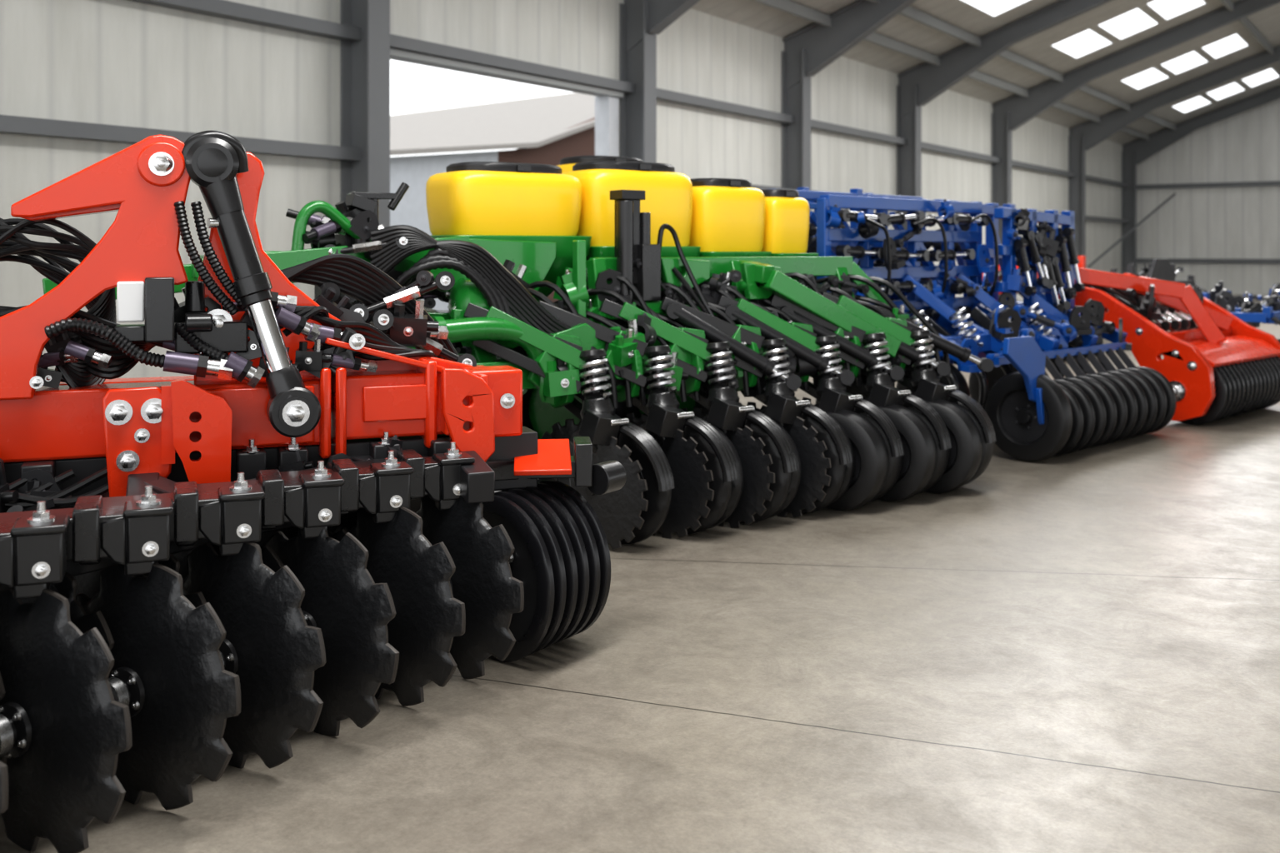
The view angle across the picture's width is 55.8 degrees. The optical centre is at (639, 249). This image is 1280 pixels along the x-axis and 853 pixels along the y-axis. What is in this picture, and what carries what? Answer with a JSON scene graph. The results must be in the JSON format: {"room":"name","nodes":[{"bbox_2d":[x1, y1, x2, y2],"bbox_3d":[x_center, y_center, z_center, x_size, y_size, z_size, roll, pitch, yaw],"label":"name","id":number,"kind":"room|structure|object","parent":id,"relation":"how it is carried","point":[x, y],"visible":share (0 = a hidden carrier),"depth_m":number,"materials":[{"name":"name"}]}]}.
{"room":"farm machinery shed","nodes":[
{"label":"farm machinery shed","id":0,"kind":"room"},
{"bbox_2d":[0,0,1122,378],"bbox_3d":[2.247,-1.025,19.533,0.120,4.850,48.900,0,0,34],"label":"wall","id":1,"kind":"structure","parent":0,"point":[117,62],"depth_m":11.75,"materials":[{"name":"grey metal"}]},
{"bbox_2d":[340,0,389,227],"bbox_3d":[-2.677,-0.900,11.769,0.390,4.600,0.280,0,0,34],"label":"support column","id":2,"kind":"structure","parent":1,"relation":"attached to","point":[365,63],"depth_m":11.74,"materials":[{"name":"grey metal"}]},
{"bbox_2d":[390,47,623,156],"bbox_3d":[-1.535,-0.318,13.845,0.270,3.435,4.340,0,0,34],"label":"door frame","id":3,"kind":"structure","parent":1,"relation":"in","point":[607,102],"depth_m":14.74,"materials":[{"name":"grey metal"}]},
{"bbox_2d":[0,115,1128,223],"bbox_3d":[2.380,-0.930,19.444,0.160,0.120,48.900,0,0,34],"label":"trim","id":4,"kind":"structure","parent":1,"relation":"attached to","point":[8,124],"depth_m":9.78,"materials":[{"name":"grey metal"}]},
{"bbox_2d":[129,0,1128,187],"bbox_3d":[2.380,-2.100,19.444,0.160,0.120,48.900,0,0,34],"label":"wall rail","id":5,"kind":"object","parent":1,"relation":"attached to","point":[220,8],"depth_m":13.65,"materials":[{"name":"grey metal"}]},
{"bbox_2d":[619,0,656,162],"bbox_3d":[-0.026,-0.900,15.698,0.390,4.600,0.280,0,0,34],"label":"trim","id":6,"kind":"structure","parent":1,"relation":"attached to","point":[637,111],"depth_m":15.67,"materials":[{"name":"grey metal"}]},
{"bbox_2d":[624,0,699,53],"bbox_3d":[5.616,-5.427,11.893,13.990,5.746,0.200,0,0,34],"label":"trim","id":7,"kind":"structure","parent":1,"relation":"attached to","point":[662,13],"depth_m":15.53,"materials":[{"name":"grey metal"}]},
{"bbox_2d":[781,49,810,223],"bbox_3d":[2.518,-0.900,19.471,0.390,4.600,0.280,0,0,34],"label":"trim","id":8,"kind":"structure","parent":1,"relation":"attached to","point":[796,102],"depth_m":19.45,"materials":[{"name":"grey metal"}]},
{"bbox_2d":[782,0,916,90],"bbox_3d":[8.160,-5.427,15.665,13.990,5.746,0.200,0,0,34],"label":"trim","id":9,"kind":"structure","parent":1,"relation":"attached to","point":[822,45],"depth_m":19.05,"materials":[{"name":"grey metal"}]},
{"bbox_2d":[896,84,921,313],"bbox_3d":[5.230,-0.900,23.491,0.390,4.600,0.280,0,0,34],"label":"trim","id":10,"kind":"structure","parent":1,"relation":"attached to","point":[908,127],"depth_m":23.47,"materials":[{"name":"grey metal"}]},
{"bbox_2d":[991,112,1011,295],"bbox_3d":[8.474,-0.900,28.300,0.390,4.600,0.280,0,0,34],"label":"trim","id":11,"kind":"structure","parent":1,"relation":"attached to","point":[1001,147],"depth_m":28.27,"materials":[{"name":"grey metal"}]},
{"bbox_2d":[897,0,1112,118],"bbox_3d":[10.872,-5.427,19.686,13.990,5.746,0.200,0,0,34],"label":"trim","id":12,"kind":"structure","parent":1,"relation":"attached to","point":[932,80],"depth_m":22.73,"materials":[{"name":"grey metal"}]},
{"bbox_2d":[1068,135,1085,255],"bbox_3d":[12.276,-0.900,33.937,0.390,4.600,0.280,0,0,34],"label":"trim","id":13,"kind":"structure","parent":1,"relation":"attached to","point":[1077,164],"depth_m":33.90,"materials":[{"name":"grey metal"}]},
{"bbox_2d":[1121,151,1136,274],"bbox_3d":[15.939,-0.900,39.367,0.390,4.600,0.280,0,0,34],"label":"trim","id":14,"kind":"structure","parent":1,"relation":"attached to","point":[1128,176],"depth_m":39.35,"materials":[{"name":"grey metal"}]},
{"bbox_2d":[1086,192,1175,268],"bbox_3d":[14.939,-0.650,36.544,5.865,2.346,0.050,0,0,-43],"label":"trim","id":15,"kind":"structure","parent":14,"relation":"attached to","point":[1174,193],"depth_m":36.34,"materials":[{"name":"grey metal"}]},
{"bbox_2d":[992,0,1279,140],"bbox_3d":[14.115,-5.427,24.494,13.990,5.746,0.200,0,0,34],"label":"roof beam","id":16,"kind":"structure","parent":1,"relation":"attached to","point":[1021,109],"depth_m":26.95,"materials":[{"name":"grey metal"}]},
{"bbox_2d":[1069,45,1279,158],"bbox_3d":[17.918,-5.427,30.132,13.990,5.746,0.200,0,0,34],"label":"trim","id":17,"kind":"structure","parent":1,"relation":"attached to","point":[1093,132],"depth_m":32.76,"materials":[{"name":"grey metal"}]},
{"bbox_2d":[1122,85,1279,171],"bbox_3d":[21.581,-5.427,35.562,13.990,5.746,0.200,0,0,34],"label":"trim","id":18,"kind":"structure","parent":1,"relation":"attached to","point":[1143,149],"depth_m":38.40,"materials":[{"name":"grey metal"}]},
{"bbox_2d":[0,294,1279,852],"bbox_3d":[14.211,1.500,12.127,28.000,0.200,50.000,0,0,34],"label":"floor","id":19,"kind":"structure","parent":0,"point":[1077,652],"depth_m":3.78,"materials":[{"name":"concrete"}]},
{"bbox_2d":[0,130,626,852],"bbox_3d":[-1.212,0.511,3.509,2.798,1.783,1.913,0,0,-24],"label":"disc harrow","id":20,"kind":"object","parent":19,"relation":"on","point":[223,562],"visible":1,"depth_m":3.70,"materials":[{"name":"red paint"}]},
{"bbox_2d":[42,155,996,549],"bbox_3d":[-0.402,0.406,6.533,5.134,1.993,2.293,0,0,-36],"label":"drill","id":21,"kind":"object","parent":19,"relation":"on","point":[677,295],"visible":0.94,"depth_m":6.31,"materials":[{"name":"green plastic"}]},
{"bbox_2d":[772,187,1176,461],"bbox_3d":[2.308,0.450,8.900,3.230,1.900,2.251,0,0,-44],"label":"folding cultivator","id":22,"kind":"object","parent":19,"relation":"on","point":[1033,416],"visible":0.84,"depth_m":8.63,"materials":[{"name":"blue paint"}]},
{"bbox_2d":[955,255,1103,361],"bbox_3d":[4.614,0.707,15.034,2.506,1.386,1.244,0,0,-44],"label":"disc cultivator","id":23,"kind":"object","parent":19,"relation":"on","point":[1082,259],"visible":0.02,"depth_m":15.57,"materials":[{"name":"red paint"}]},
{"bbox_2d":[1110,259,1207,342],"bbox_3d":[7.702,0.767,18.616,1.244,1.265,2.506,0,0,44],"label":"disc cultivator","id":24,"kind":"object","parent":19,"relation":"on","point":[1160,269],"visible":0.22,"depth_m":18.34,"materials":[{"name":"grey metal"}]},
{"bbox_2d":[1058,267,1279,424],"bbox_3d":[4.616,0.769,10.448,1.895,1.263,1.369,0,0,-44],"label":"power harrow","id":25,"kind":"object","parent":19,"relation":"on","point":[1226,367],"visible":0.87,"depth_m":10.02,"materials":[{"name":"red paint"}]},
{"bbox_2d":[1187,280,1279,342],"bbox_3d":[7.166,0.883,13.796,2.222,1.034,1.244,0,0,-44],"label":"disc cultivator","id":26,"kind":"object","parent":19,"relation":"on","point":[1252,314],"visible":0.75,"depth_m":13.25,"materials":[{"name":"blue paint"}]},
{"bbox_2d":[690,0,1279,144],"bbox_3d":[13.918,-5.827,11.782,28.500,5.005,49.100,0,0,34],"label":"ceiling","id":27,"kind":"structure","parent":0,"point":[1037,48],"depth_m":25.55,"materials":[{"name":"grey metal"}]},
{"bbox_2d":[1136,98,1279,294],"bbox_3d":[27.567,-3.465,32.018,28.100,9.730,0.120,0,0,34],"label":"wall","id":28,"kind":"structure","parent":0,"point":[1232,222],"depth_m":38.14,"materials":[{"name":"grey metal"}]},
{"bbox_2d":[752,0,1149,140],"bbox_3d":[2.708,-3.610,18.679,0.070,0.160,50.000,0,0,34],"label":"trim","id":29,"kind":"structure","parent":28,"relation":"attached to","point":[787,6],"depth_m":21.99,"materials":[{"name":"grey metal"}]},
{"bbox_2d":[867,0,1176,130],"bbox_3d":[3.371,-3.890,18.232,0.070,0.160,50.000,0,0,34],"label":"trim","id":30,"kind":"structure","parent":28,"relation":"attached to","point":[911,12],"depth_m":24.42,"materials":[{"name":"grey metal"}]},
{"bbox_2d":[1136,180,1279,189],"bbox_3d":[25.873,-2.050,32.993,24.000,0.140,0.160,0,0,34],"label":"trim","id":31,"kind":"structure","parent":28,"relation":"attached to","point":[1271,182],"depth_m":38.19,"materials":[{"name":"grey metal"}]},
{"bbox_2d":[1136,258,1279,263],"bbox_3d":[25.873,0.350,32.993,24.000,0.140,0.160,0,0,34],"label":"trim","id":32,"kind":"structure","parent":28,"relation":"attached to","point":[1138,260],"depth_m":38.16,"materials":[{"name":"grey metal"}]},
{"bbox_2d":[1220,0,1279,64],"bbox_3d":[6.273,-5.115,16.274,0.070,0.160,50.000,0,0,34],"label":"trim","id":33,"kind":"structure","parent":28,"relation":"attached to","point":[1228,4],"depth_m":27.91,"materials":[{"name":"grey metal"}]},
{"label":"outside","id":34,"kind":"structure","parent":0,"visible":0},
{"bbox_3d":[-19.799,1.520,31.448,49.800,0.200,90.000,0,0,34],"label":"yard","id":35,"kind":"structure","parent":34,"visible":0},
{"bbox_2d":[390,92,595,310],"bbox_3d":[-3.253,-2.025,29.334,6.800,6.850,21.000,0,0,34],"label":"neighbouring building","id":36,"kind":"structure","parent":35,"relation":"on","point":[548,130],"depth_m":26.10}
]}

